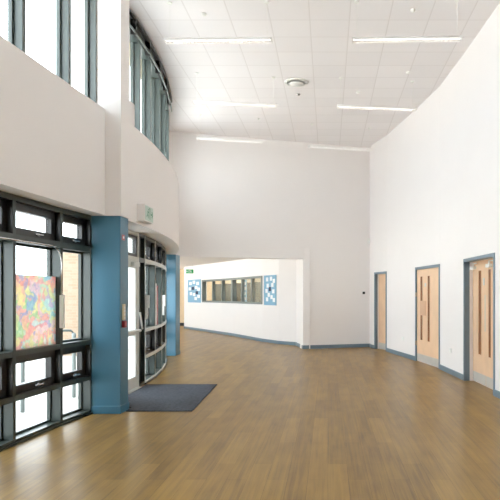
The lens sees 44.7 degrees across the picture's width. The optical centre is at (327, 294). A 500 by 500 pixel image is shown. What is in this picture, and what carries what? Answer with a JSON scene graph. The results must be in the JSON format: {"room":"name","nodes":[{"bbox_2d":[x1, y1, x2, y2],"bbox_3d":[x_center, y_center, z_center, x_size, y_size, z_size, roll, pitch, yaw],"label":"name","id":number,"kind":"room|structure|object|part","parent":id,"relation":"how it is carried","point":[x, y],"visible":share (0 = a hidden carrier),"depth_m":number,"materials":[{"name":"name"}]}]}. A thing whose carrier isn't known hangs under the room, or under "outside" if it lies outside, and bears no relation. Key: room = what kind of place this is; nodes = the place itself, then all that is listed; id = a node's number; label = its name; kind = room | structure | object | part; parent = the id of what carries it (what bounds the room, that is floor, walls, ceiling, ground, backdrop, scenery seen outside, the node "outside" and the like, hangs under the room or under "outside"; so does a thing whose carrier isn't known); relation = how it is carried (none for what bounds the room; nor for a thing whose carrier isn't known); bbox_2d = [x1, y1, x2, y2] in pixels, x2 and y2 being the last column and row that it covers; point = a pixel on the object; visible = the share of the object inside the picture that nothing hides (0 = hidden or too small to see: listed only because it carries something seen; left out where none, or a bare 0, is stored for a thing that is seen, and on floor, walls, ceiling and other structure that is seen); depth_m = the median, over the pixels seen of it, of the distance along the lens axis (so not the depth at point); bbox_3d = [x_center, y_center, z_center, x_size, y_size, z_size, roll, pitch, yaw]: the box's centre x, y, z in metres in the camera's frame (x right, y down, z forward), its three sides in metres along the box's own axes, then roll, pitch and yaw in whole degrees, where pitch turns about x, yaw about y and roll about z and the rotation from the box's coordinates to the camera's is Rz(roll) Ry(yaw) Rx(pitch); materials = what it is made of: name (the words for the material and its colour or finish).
{"room":"school entrance lobby","nodes":[
{"label":"school entrance lobby","id":0,"kind":"room"},
{"bbox_2d":[0,36,104,214],"bbox_3d":[-3.398,-1.673,1.690,0.379,1.335,11.833,0,0,4],"label":"wall","id":1,"kind":"structure","parent":0,"point":[52,135],"depth_m":6.22,"materials":[{"name":"white paint"}]},
{"bbox_2d":[0,191,15,451],"bbox_3d":[-3.246,0.247,5.545,0.200,2.505,0.922,0,0,4],"label":"window","id":2,"kind":"structure","parent":1,"relation":"in","point":[7,200],"depth_m":5.98,"materials":[{"name":"grey metal"}]},
{"bbox_3d":[-3.266,-0.780,5.547,0.070,0.332,0.864,0,0,4],"label":"hopper sash","id":3,"kind":"part","parent":2,"relation":"part of","materials":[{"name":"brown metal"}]},
{"bbox_3d":[-3.266,0.818,5.547,0.070,0.387,0.864,0,0,4],"label":"hopper sash","id":4,"kind":"part","parent":2,"relation":"part of","materials":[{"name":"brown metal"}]},
{"bbox_2d":[8,0,23,51],"bbox_3d":[-3.146,-3.288,5.545,0.150,1.895,0.922,0,0,4],"label":"window","id":5,"kind":"structure","parent":1,"relation":"in","point":[15,7],"depth_m":5.97,"materials":[{"name":"grey metal"}]},
{"bbox_3d":[-3.146,-3.288,5.545,0.150,1.895,0.922,0,0,4],"label":"frame","id":6,"kind":"part","parent":5,"relation":"part of","materials":[{"name":"grey metal"}]},
{"bbox_2d":[15,195,62,444],"bbox_3d":[-3.183,0.247,6.465,0.200,2.505,0.922,0,0,4],"label":"window","id":7,"kind":"structure","parent":1,"relation":"in","point":[51,383],"depth_m":6.66,"materials":[{"name":"grey metal"}]},
{"bbox_2d":[0,237,64,327],"bbox_3d":[-3.101,-0.089,6.156,0.044,0.939,1.517,0,0,4],"label":"window winder","id":8,"kind":"structure","parent":7,"relation":"attached to","point":[61,297],"depth_m":6.86,"materials":[{"name":"metal"}]},
{"bbox_3d":[-3.203,-0.780,6.467,0.070,0.332,0.864,0,0,4],"label":"hopper sash","id":9,"kind":"part","parent":7,"relation":"part of","materials":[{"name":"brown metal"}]},
{"bbox_3d":[-3.203,0.818,6.467,0.070,0.387,0.864,0,0,4],"label":"hopper sash","id":10,"kind":"part","parent":7,"relation":"part of","materials":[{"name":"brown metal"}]},
{"bbox_2d":[16,274,55,349],"bbox_3d":[-3.166,0.176,6.464,0.015,0.773,0.862,0,0,4],"label":"painted panel","id":11,"kind":"object","parent":7,"relation":"on","point":[35,295],"visible":1,"depth_m":6.48,"materials":[{"name":"multicoloured paper"}]},
{"bbox_2d":[24,0,69,83],"bbox_3d":[-3.083,-3.288,6.465,0.150,1.895,0.922,0,0,4],"label":"window","id":12,"kind":"structure","parent":1,"relation":"in","point":[62,6],"depth_m":6.89,"materials":[{"name":"grey metal"}]},
{"bbox_2d":[62,208,92,424],"bbox_3d":[-3.108,0.247,7.256,0.200,2.505,0.656,0,0,8],"label":"window","id":13,"kind":"structure","parent":1,"relation":"in","point":[81,245],"depth_m":7.53,"materials":[{"name":"grey metal"}]},
{"bbox_3d":[-3.128,-0.780,7.258,0.070,0.332,0.598,0,0,8],"label":"hopper sash","id":14,"kind":"part","parent":13,"relation":"part of","materials":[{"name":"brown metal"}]},
{"bbox_3d":[-3.128,0.818,7.258,0.070,0.387,0.598,0,0,8],"label":"hopper sash","id":15,"kind":"part","parent":13,"relation":"part of","materials":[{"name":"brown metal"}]},
{"bbox_2d":[70,0,96,102],"bbox_3d":[-3.021,-3.288,7.252,0.150,1.895,0.653,0,0,5],"label":"window","id":16,"kind":"structure","parent":1,"relation":"in","point":[90,6],"depth_m":7.54,"materials":[{"name":"grey metal"}]},
{"bbox_2d":[80,0,128,218],"bbox_3d":[-2.865,-2.620,7.723,0.510,3.240,0.325,0,0,0],"label":"wall","id":17,"kind":"structure","parent":0,"point":[112,15],"depth_m":7.56,"materials":[{"name":"white paint"}]},
{"bbox_2d":[73,0,141,79],"bbox_3d":[-3.425,-4.224,7.000,0.450,0.029,10.000,0,0,0],"label":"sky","id":18,"kind":"structure","parent":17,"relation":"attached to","point":[77,2],"depth_m":10.19,"materials":[{"name":"white"}]},
{"bbox_2d":[128,123,178,253],"bbox_3d":[-3.409,-1.673,11.694,0.899,1.335,7.745,0,0,-9],"label":"wall","id":19,"kind":"structure","parent":0,"point":[153,181],"depth_m":9.49,"materials":[{"name":"white paint"}]},
{"bbox_2d":[129,100,134,125],"bbox_3d":[-2.893,-2.490,8.107,0.415,0.300,0.445,0,0,0],"label":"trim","id":20,"kind":"structure","parent":19,"relation":"on","point":[131,105],"depth_m":8.21,"materials":[{"name":"white paint"}]},
{"bbox_2d":[129,14,139,130],"bbox_3d":[-3.060,-3.288,9.149,0.157,1.895,0.801,0,0,0],"label":"window","id":21,"kind":"structure","parent":19,"relation":"in","point":[134,41],"depth_m":9.52,"materials":[{"name":"grey metal"}]},
{"bbox_2d":[128,230,142,393],"bbox_3d":[-3.115,0.247,9.169,0.262,2.505,1.142,0,0,0],"label":"door","id":22,"kind":"structure","parent":19,"relation":"in","point":[133,237],"depth_m":9.62,"materials":[{"name":"clear glass"}]},
{"bbox_3d":[-3.110,-0.780,9.169,0.060,0.330,1.060,0,0,-1],"label":"fanlight sash","id":23,"kind":"part","parent":22,"relation":"part of","materials":[{"name":"clear glass"}]},
{"bbox_2d":[139,233,144,386],"bbox_3d":[-3.156,0.247,9.916,0.160,2.505,0.360,0,0,-3],"label":"window","id":24,"kind":"structure","parent":19,"relation":"in","point":[141,236],"depth_m":10.07,"materials":[{"name":"grey metal"}]},
{"bbox_3d":[-3.156,0.455,9.916,0.040,1.990,0.300,0,0,-3],"label":"infill panel","id":25,"kind":"part","parent":24,"relation":"part of","materials":[{"name":"grey metal"}]},
{"bbox_2d":[137,203,152,223],"bbox_3d":[-2.634,-1.167,8.660,0.116,0.245,0.420,0,0,0],"label":"exit sign","id":26,"kind":"object","parent":19,"relation":"attached to","point":[144,211],"visible":1,"depth_m":8.47,"materials":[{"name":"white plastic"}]},
{"bbox_2d":[129,8,171,140],"bbox_3d":[-3.089,-3.288,10.508,0.415,1.895,5.032,0,0,-3],"label":"window","id":27,"kind":"structure","parent":19,"relation":"in","point":[146,60],"depth_m":10.20,"materials":[{"name":"grey metal"}]},
{"bbox_3d":[-3.089,-4.083,10.508,0.239,0.267,5.027,0,0,-5],"label":"blind rail","id":28,"kind":"part","parent":27,"relation":"part of","materials":[{"name":"grey metal"}]},
{"bbox_2d":[145,236,155,383],"bbox_3d":[-3.205,0.247,10.533,0.200,2.505,0.884,0,0,-5],"label":"window","id":29,"kind":"structure","parent":19,"relation":"in","point":[150,263],"depth_m":10.94,"materials":[{"name":"grey metal"}]},
{"bbox_2d":[145,295,149,318],"bbox_3d":[-3.052,0.200,10.125,0.072,0.400,0.061,0,0,0],"label":"handle","id":30,"kind":"object","parent":29,"relation":"attached to","point":[147,297],"visible":1,"depth_m":10.10,"materials":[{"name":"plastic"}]},
{"bbox_3d":[-3.225,-0.780,10.531,0.070,0.332,0.826,0,0,-5],"label":"hopper sash","id":31,"kind":"part","parent":29,"relation":"part of","materials":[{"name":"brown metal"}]},
{"bbox_3d":[-3.225,0.818,10.531,0.070,0.387,0.826,0,0,-5],"label":"hopper sash","id":32,"kind":"part","parent":29,"relation":"part of","materials":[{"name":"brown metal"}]},
{"bbox_2d":[151,49,159,149],"bbox_3d":[-3.143,-3.288,10.668,0.150,1.895,0.854,0,0,-6],"label":"window","id":33,"kind":"structure","parent":19,"relation":"in","point":[155,78],"depth_m":11.06,"materials":[{"name":"grey metal"}]},
{"bbox_2d":[155,240,162,376],"bbox_3d":[-3.309,0.247,11.419,0.200,2.505,0.909,0,0,-8],"label":"window","id":34,"kind":"structure","parent":19,"relation":"in","point":[158,247],"depth_m":11.85,"materials":[{"name":"grey metal"}]},
{"bbox_2d":[156,283,156,324],"bbox_3d":[-3.223,0.172,11.201,0.008,0.783,0.309,0,0,-8],"label":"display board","id":35,"kind":"object","parent":34,"relation":"on","point":[156,283],"visible":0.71,"depth_m":11.32,"materials":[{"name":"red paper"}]},
{"bbox_3d":[-3.329,0.818,11.416,0.070,0.387,0.851,0,0,-8],"label":"hopper sash","id":36,"kind":"part","parent":34,"relation":"part of","materials":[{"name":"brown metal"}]},
{"bbox_2d":[157,286,157,323],"bbox_3d":[-3.260,0.192,11.462,0.008,0.743,0.146,0,0,-8],"label":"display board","id":37,"kind":"object","parent":34,"relation":"on","point":[157,286],"visible":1,"depth_m":11.46,"materials":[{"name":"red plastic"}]},
{"bbox_2d":[160,68,165,156],"bbox_3d":[-3.251,-3.288,11.539,0.150,1.895,0.910,0,0,-9],"label":"window","id":38,"kind":"structure","parent":19,"relation":"in","point":[162,93],"depth_m":11.96,"materials":[{"name":"clear glass"}]},
{"bbox_2d":[162,245,165,369],"bbox_3d":[-3.468,0.247,12.350,0.200,2.505,0.989,0,0,-11],"label":"window","id":39,"kind":"structure","parent":19,"relation":"in","point":[163,247],"depth_m":12.81,"materials":[{"name":"grey metal"}]},
{"bbox_2d":[162,295,164,314],"bbox_3d":[-3.263,0.200,11.906,0.069,0.400,0.060,0,0,-11],"label":"handle","id":40,"kind":"object","parent":39,"relation":"attached to","point":[163,296],"visible":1,"depth_m":11.88,"materials":[{"name":"white plastic"}]},
{"bbox_2d":[165,249,166,362],"bbox_3d":[-3.684,0.247,13.305,0.200,2.505,0.980,0,0,-14],"label":"window","id":41,"kind":"structure","parent":19,"relation":"in","point":[165,249],"depth_m":12.85,"materials":[{"name":"grey metal"}]},
{"bbox_2d":[166,91,168,160],"bbox_3d":[-3.421,-3.288,12.485,0.150,1.895,1.021,0,0,-12],"label":"window","id":42,"kind":"structure","parent":19,"relation":"in","point":[167,107],"depth_m":12.96,"materials":[{"name":"grey metal"}]},
{"bbox_2d":[145,269,219,322],"bbox_3d":[-9.050,0.100,29.300,9.100,2.800,0.200,0,0,0],"label":"wall","id":43,"kind":"structure","parent":0,"point":[209,284],"depth_m":29.20,"materials":[{"name":"beige paint"}]},
{"bbox_2d":[145,251,242,268],"bbox_3d":[-5.500,-1.275,22.791,17.000,0.050,14.419,0,0,0],"label":"ceiling","id":44,"kind":"structure","parent":0,"point":[184,261],"depth_m":21.74,"materials":[{"name":"white paint"}]},
{"bbox_2d":[186,264,192,272],"bbox_3d":[-5.580,-1.060,24.199,0.300,0.380,0.042,0,0,0],"label":"exit sign","id":45,"kind":"object","parent":44,"relation":"hanging from","point":[187,270],"visible":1,"depth_m":24.18,"materials":[{"name":"green plastic"}]},
{"bbox_2d":[220,278,260,283],"bbox_3d":[-2.571,0.125,22.438,0.449,2.750,7.479,0,0,-30],"label":"wall","id":46,"kind":"structure","parent":0,"point":[258,279],"depth_m":23.68,"materials":[{"name":"beige paint"}]},
{"bbox_2d":[245,279,246,301],"bbox_3d":[-2.952,0.475,21.414,0.044,2.050,0.333,0,0,-27],"label":"stand","id":47,"kind":"object","parent":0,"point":[246,279],"visible":0.3,"depth_m":21.26,"materials":[{"name":"blue fabric"}]},
{"bbox_2d":[184,248,309,348],"bbox_3d":[-3.321,0.100,21.896,0.544,2.800,11.806,0,0,-29],"label":"wall","id":48,"kind":"structure","parent":0,"point":[280,321],"depth_m":19.62,"materials":[{"name":"white paint"}]},
{"bbox_2d":[188,279,200,302],"bbox_3d":[-5.725,-0.170,25.689,0.030,0.980,1.619,0,0,-31],"label":"notice board","id":49,"kind":"object","parent":48,"relation":"attached to","point":[190,297],"visible":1,"depth_m":25.65,"materials":[{"name":"blue fabric"}]},
{"bbox_3d":[-5.725,-0.170,25.689,0.030,0.980,1.619,0,0,-31],"label":"frame","id":50,"kind":"part","parent":49,"relation":"part of","materials":[{"name":"blue fabric"}]},
{"bbox_2d":[202,278,231,302],"bbox_3d":[-4.311,-0.160,23.453,0.150,0.920,3.327,0,0,-31],"label":"window","id":51,"kind":"structure","parent":48,"relation":"in","point":[225,279],"depth_m":23.59,"materials":[{"name":"grey paint"}]},
{"bbox_2d":[184,326,302,348],"bbox_3d":[-3.424,1.450,21.867,0.370,0.100,11.740,0,0,-29],"label":"baseboard","id":52,"kind":"structure","parent":48,"relation":"attached to","point":[185,327],"depth_m":20.34,"materials":[{"name":"blue paint"}]},
{"bbox_2d":[232,276,261,303],"bbox_3d":[-2.765,-0.160,20.676,0.150,0.920,3.028,0,0,-27],"label":"window","id":53,"kind":"structure","parent":48,"relation":"in","point":[252,278],"depth_m":21.09,"materials":[{"name":"grey paint"}]},
{"bbox_2d":[264,275,275,304],"bbox_3d":[-1.818,-0.150,18.822,0.030,0.940,0.813,0,0,-32],"label":"notice board","id":54,"kind":"object","parent":48,"relation":"attached to","point":[270,301],"visible":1,"depth_m":18.84,"materials":[{"name":"blue fabric"}]},
{"bbox_2d":[0,326,499,499],"bbox_3d":[-5.250,1.560,13.400,16.500,0.120,35.200,0,0,0],"label":"floor","id":55,"kind":"structure","parent":0,"point":[279,421],"depth_m":6.27,"materials":[{"name":"brown wood"}]},
{"bbox_2d":[91,216,128,413],"bbox_3d":[-2.820,0.250,7.723,0.420,2.500,0.325,0,0,0],"label":"column","id":56,"kind":"structure","parent":55,"relation":"on","point":[109,252],"depth_m":7.57,"materials":[{"name":"teal paint"}]},
{"bbox_2d":[122,304,125,319],"bbox_3d":[-2.607,0.217,7.670,0.026,0.205,0.080,0,0,0],"label":"keypad","id":57,"kind":"object","parent":56,"relation":"attached to","point":[123,305],"visible":1,"depth_m":7.64,"materials":[{"name":"beige plastic"}]},
{"bbox_2d":[122,321,126,327],"bbox_3d":[-2.601,0.372,7.670,0.040,0.085,0.084,0,0,0],"label":"fire alarm","id":58,"kind":"object","parent":56,"relation":"attached to","point":[124,323],"visible":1,"depth_m":7.63,"materials":[{"name":"red plastic"}]},
{"bbox_2d":[126,384,216,411],"bbox_3d":[-2.386,1.494,8.870,1.272,0.011,2.300,0,0,0],"label":"entrance mat","id":59,"kind":"object","parent":55,"relation":"on","point":[150,397],"visible":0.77,"depth_m":8.71,"materials":[{"name":"grey carpet"}]},
{"bbox_2d":[166,254,179,355],"bbox_3d":[-3.970,0.250,14.990,0.460,2.500,0.440,0,0,0],"label":"column","id":60,"kind":"structure","parent":55,"relation":"on","point":[172,260],"depth_m":14.78,"materials":[{"name":"teal paint"}]},
{"bbox_2d":[215,284,220,300],"bbox_3d":[-4.522,0.525,24.644,0.295,1.950,0.260,0,0,-31],"label":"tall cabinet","id":61,"kind":"object","parent":55,"relation":"on","point":[217,286],"visible":0.18,"depth_m":24.51,"materials":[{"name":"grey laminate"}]},
{"bbox_2d":[225,284,230,300],"bbox_3d":[-4.029,0.525,23.814,0.295,1.950,0.260,0,0,-31],"label":"tall cabinet","id":62,"kind":"object","parent":55,"relation":"on","point":[227,286],"visible":0.07,"depth_m":23.71,"materials":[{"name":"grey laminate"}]},
{"bbox_2d":[236,283,240,300],"bbox_3d":[-3.468,0.525,22.871,0.295,1.950,0.260,0,0,-31],"label":"tall cabinet","id":63,"kind":"object","parent":55,"relation":"on","point":[238,285],"visible":0.07,"depth_m":22.77,"materials":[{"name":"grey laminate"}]},
{"bbox_2d":[247,283,250,301],"bbox_3d":[-2.913,0.525,21.894,0.295,1.950,0.260,0,0,-27],"label":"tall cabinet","id":64,"kind":"object","parent":55,"relation":"on","point":[248,284],"visible":0.07,"depth_m":21.77,"materials":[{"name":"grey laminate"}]},
{"bbox_2d":[255,282,260,301],"bbox_3d":[-2.496,0.525,21.087,0.295,1.950,0.260,0,0,-27],"label":"tall cabinet","id":65,"kind":"object","parent":55,"relation":"on","point":[257,284],"visible":0.07,"depth_m":20.97,"materials":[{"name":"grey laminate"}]},
{"bbox_2d":[169,131,369,347],"bbox_3d":[-1.678,-1.370,16.497,6.264,5.740,0.300,0,0,-19],"label":"wall","id":66,"kind":"structure","parent":0,"point":[271,189],"depth_m":16.66,"materials":[{"name":"white paint"}]},
{"bbox_2d":[176,236,302,258],"bbox_3d":[-2.642,-1.260,16.006,4.124,0.520,0.020,0,0,-19],"label":"beam","id":67,"kind":"structure","parent":66,"relation":"attached to","point":[188,246],"depth_m":16.08,"materials":[{"name":"white paint"}]},
{"bbox_2d":[303,344,368,348],"bbox_3d":[0.281,1.450,16.986,2.041,0.100,0.018,0,0,-19],"label":"baseboard","id":68,"kind":"structure","parent":66,"relation":"attached to","point":[335,345],"depth_m":16.96,"materials":[{"name":"blue paint"}]},
{"bbox_2d":[129,0,499,147],"bbox_3d":[-0.650,-4.270,7.000,8.100,0.060,22.400,0,0,0],"label":"ceiling","id":69,"kind":"structure","parent":0,"point":[312,39],"depth_m":10.85,"materials":[{"name":"tile"}]},
{"bbox_2d":[164,0,272,44],"bbox_3d":[-1.586,-3.949,8.680,1.555,0.578,0.140,0,0,1],"label":"pendant light","id":70,"kind":"object","parent":69,"relation":"hanging from","point":[191,40],"visible":1,"depth_m":8.67,"materials":[{"name":"white plastic"}]},
{"bbox_2d":[197,114,261,143],"bbox_3d":[-2.331,-3.949,14.262,1.530,0.578,0.140,0,0,-14],"label":"pendant light","id":71,"kind":"object","parent":69,"relation":"hanging from","point":[198,137],"visible":1,"depth_m":14.24,"materials":[{"name":"white plastic"}]},
{"bbox_2d":[193,72,276,107],"bbox_3d":[-1.783,-3.949,11.559,1.599,0.578,0.140,0,0,-9],"label":"pendant light","id":72,"kind":"object","parent":69,"relation":"hanging from","point":[202,102],"visible":1,"depth_m":11.55,"materials":[{"name":"white plastic"}]},
{"bbox_2d":[285,78,307,86],"bbox_3d":[-0.630,-4.210,11.940,0.470,0.060,0.470,0,0,0],"label":"ceiling vent","id":73,"kind":"object","parent":69,"relation":"in","point":[293,82],"visible":1,"depth_m":11.85,"materials":[{"name":"white plastic"}]},
{"bbox_2d":[308,123,372,151],"bbox_3d":[0.324,-3.949,15.044,1.641,0.578,0.140,0,0,-15],"label":"pendant light","id":74,"kind":"object","parent":69,"relation":"hanging from","point":[309,146],"visible":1,"depth_m":15.02,"materials":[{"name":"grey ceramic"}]},
{"bbox_2d":[337,77,416,111],"bbox_3d":[0.961,-3.949,11.807,1.582,0.578,0.140,0,0,-7],"label":"pendant light","id":75,"kind":"object","parent":69,"relation":"hanging from","point":[339,106],"visible":1,"depth_m":11.80,"materials":[{"name":"white metal"}]},
{"bbox_2d":[352,0,462,43],"bbox_3d":[1.135,-3.949,8.637,1.578,0.578,0.140,0,0,2],"label":"pendant light","id":76,"kind":"object","parent":69,"relation":"hanging from","point":[441,38],"visible":1,"depth_m":8.63,"materials":[{"name":"white plastic"}]},
{"bbox_2d":[370,3,499,390],"bbox_3d":[2.313,-1.370,6.580,1.227,5.740,21.585,0,0,-3],"label":"wall","id":77,"kind":"structure","parent":0,"point":[435,176],"depth_m":11.75,"materials":[{"name":"white paint"}]},
{"bbox_2d":[374,271,386,349],"bbox_3d":[1.496,0.435,16.366,0.162,2.130,0.870,0,0,-17],"label":"door","id":78,"kind":"structure","parent":77,"relation":"in","point":[380,278],"depth_m":16.61,"materials":[{"name":"brown wood"}]},
{"bbox_3d":[1.524,1.404,16.374,0.003,0.168,0.736,0,0,-17],"label":"kick plate","id":79,"kind":"part","parent":78,"relation":"part of","materials":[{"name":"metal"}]},
{"bbox_2d":[415,264,439,368],"bbox_3d":[2.171,0.435,12.946,0.106,2.130,1.583,0,0,-10],"label":"door","id":80,"kind":"structure","parent":77,"relation":"in","point":[427,278],"depth_m":12.95,"materials":[{"name":"brown wood"}]},
{"bbox_3d":[2.083,0.295,13.355,0.004,1.410,0.139,0,0,-10],"label":"vision panel","id":81,"kind":"part","parent":80,"relation":"part of","materials":[{"name":"brown glass"}]},
{"bbox_3d":[2.095,0.290,13.242,0.008,0.320,0.386,0,0,-10],"label":"push plate","id":82,"kind":"part","parent":80,"relation":"part of","materials":[{"name":"brown wood"}]},
{"bbox_3d":[2.153,1.404,12.943,0.003,0.168,1.449,0,0,-10],"label":"kick plate","id":83,"kind":"part","parent":80,"relation":"part of","materials":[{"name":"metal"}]},
{"bbox_3d":[2.165,0.295,12.883,0.004,1.410,0.131,0,0,-10],"label":"vision panel","id":84,"kind":"part","parent":80,"relation":"part of","materials":[{"name":"brown glass"}]},
{"bbox_2d":[369,344,499,398],"bbox_3d":[2.154,1.450,6.576,0.946,0.100,21.533,0,0,-3],"label":"baseboard","id":85,"kind":"structure","parent":77,"relation":"attached to","point":[441,367],"depth_m":11.90,"materials":[{"name":"blue paint"}]},
{"bbox_2d":[463,253,494,395],"bbox_3d":[2.526,0.435,9.735,0.207,2.130,1.642,0,0,-3],"label":"door","id":86,"kind":"structure","parent":77,"relation":"in","point":[478,271],"depth_m":10.12,"materials":[{"name":"brown wood"}]},
{"bbox_3d":[2.556,1.404,10.143,0.003,0.168,0.696,0,0,-3],"label":"kick plate","id":87,"kind":"part","parent":86,"relation":"part of","materials":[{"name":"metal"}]},
{"bbox_3d":[2.560,0.295,10.099,0.004,1.410,0.148,0,0,-3],"label":"vision panel","id":88,"kind":"part","parent":86,"relation":"part of","materials":[{"name":"brown glass"}]},
{"bbox_3d":[2.573,0.300,9.828,0.004,0.600,0.033,0,0,-3],"label":"push plate","id":89,"kind":"part","parent":86,"relation":"part of","materials":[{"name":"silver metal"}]},
{"bbox_3d":[2.598,1.404,9.378,0.003,0.168,0.788,0,0,-3],"label":"kick plate","id":90,"kind":"part","parent":86,"relation":"part of","materials":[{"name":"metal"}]},
{"bbox_3d":[2.588,0.295,9.590,0.004,1.410,0.115,0,0,-3],"label":"vision panel","id":91,"kind":"part","parent":86,"relation":"part of","materials":[{"name":"brown glass"}]},
{"label":"outside","id":92,"kind":"structure","parent":0,"visible":0},
{"bbox_2d":[16,356,145,430],"bbox_3d":[-10.000,1.762,12.500,100.000,0.275,115.000,0,0,0],"label":"ground","id":93,"kind":"structure","parent":92,"point":[36,406],"depth_m":9.33,"materials":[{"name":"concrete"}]},
{"bbox_2d":[17,362,27,413],"bbox_3d":[-4.200,1.110,8.250,0.140,1.030,0.140,0,0,0],"label":"bollard","id":94,"kind":"object","parent":93,"relation":"on","point":[22,365],"visible":0.63,"depth_m":8.22,"materials":[{"name":"grey metal"}]},
{"bbox_3d":[-4.200,1.110,8.250,0.060,1.030,0.060,0,0,0],"label":"post","id":95,"kind":"part","parent":94,"relation":"part of","materials":[{"name":"grey metal"}]},
{"bbox_2d":[63,329,73,332],"bbox_3d":[-5.225,1.156,12.000,0.300,0.938,0.050,0,0,0],"label":"railing","id":96,"kind":"object","parent":93,"relation":"on","point":[64,330],"visible":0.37,"depth_m":11.99,"materials":[{"name":"grey metal"}]},
{"bbox_2d":[63,252,77,355],"bbox_3d":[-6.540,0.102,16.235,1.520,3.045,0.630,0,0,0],"label":"building","id":97,"kind":"structure","parent":93,"relation":"on","point":[70,260],"depth_m":16.00,"materials":[{"name":"brick"}]},
{"bbox_2d":[69,333,77,398],"bbox_3d":[-4.000,1.110,9.450,0.140,1.030,0.140,0,0,0],"label":"bollard","id":98,"kind":"object","parent":93,"relation":"on","point":[73,334],"visible":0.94,"depth_m":9.43,"materials":[{"name":"grey metal"}]},
{"bbox_3d":[-4.000,1.110,9.450,0.060,1.030,0.060,0,0,0],"label":"post","id":99,"kind":"part","parent":98,"relation":"part of","materials":[{"name":"grey metal"}]}
]}

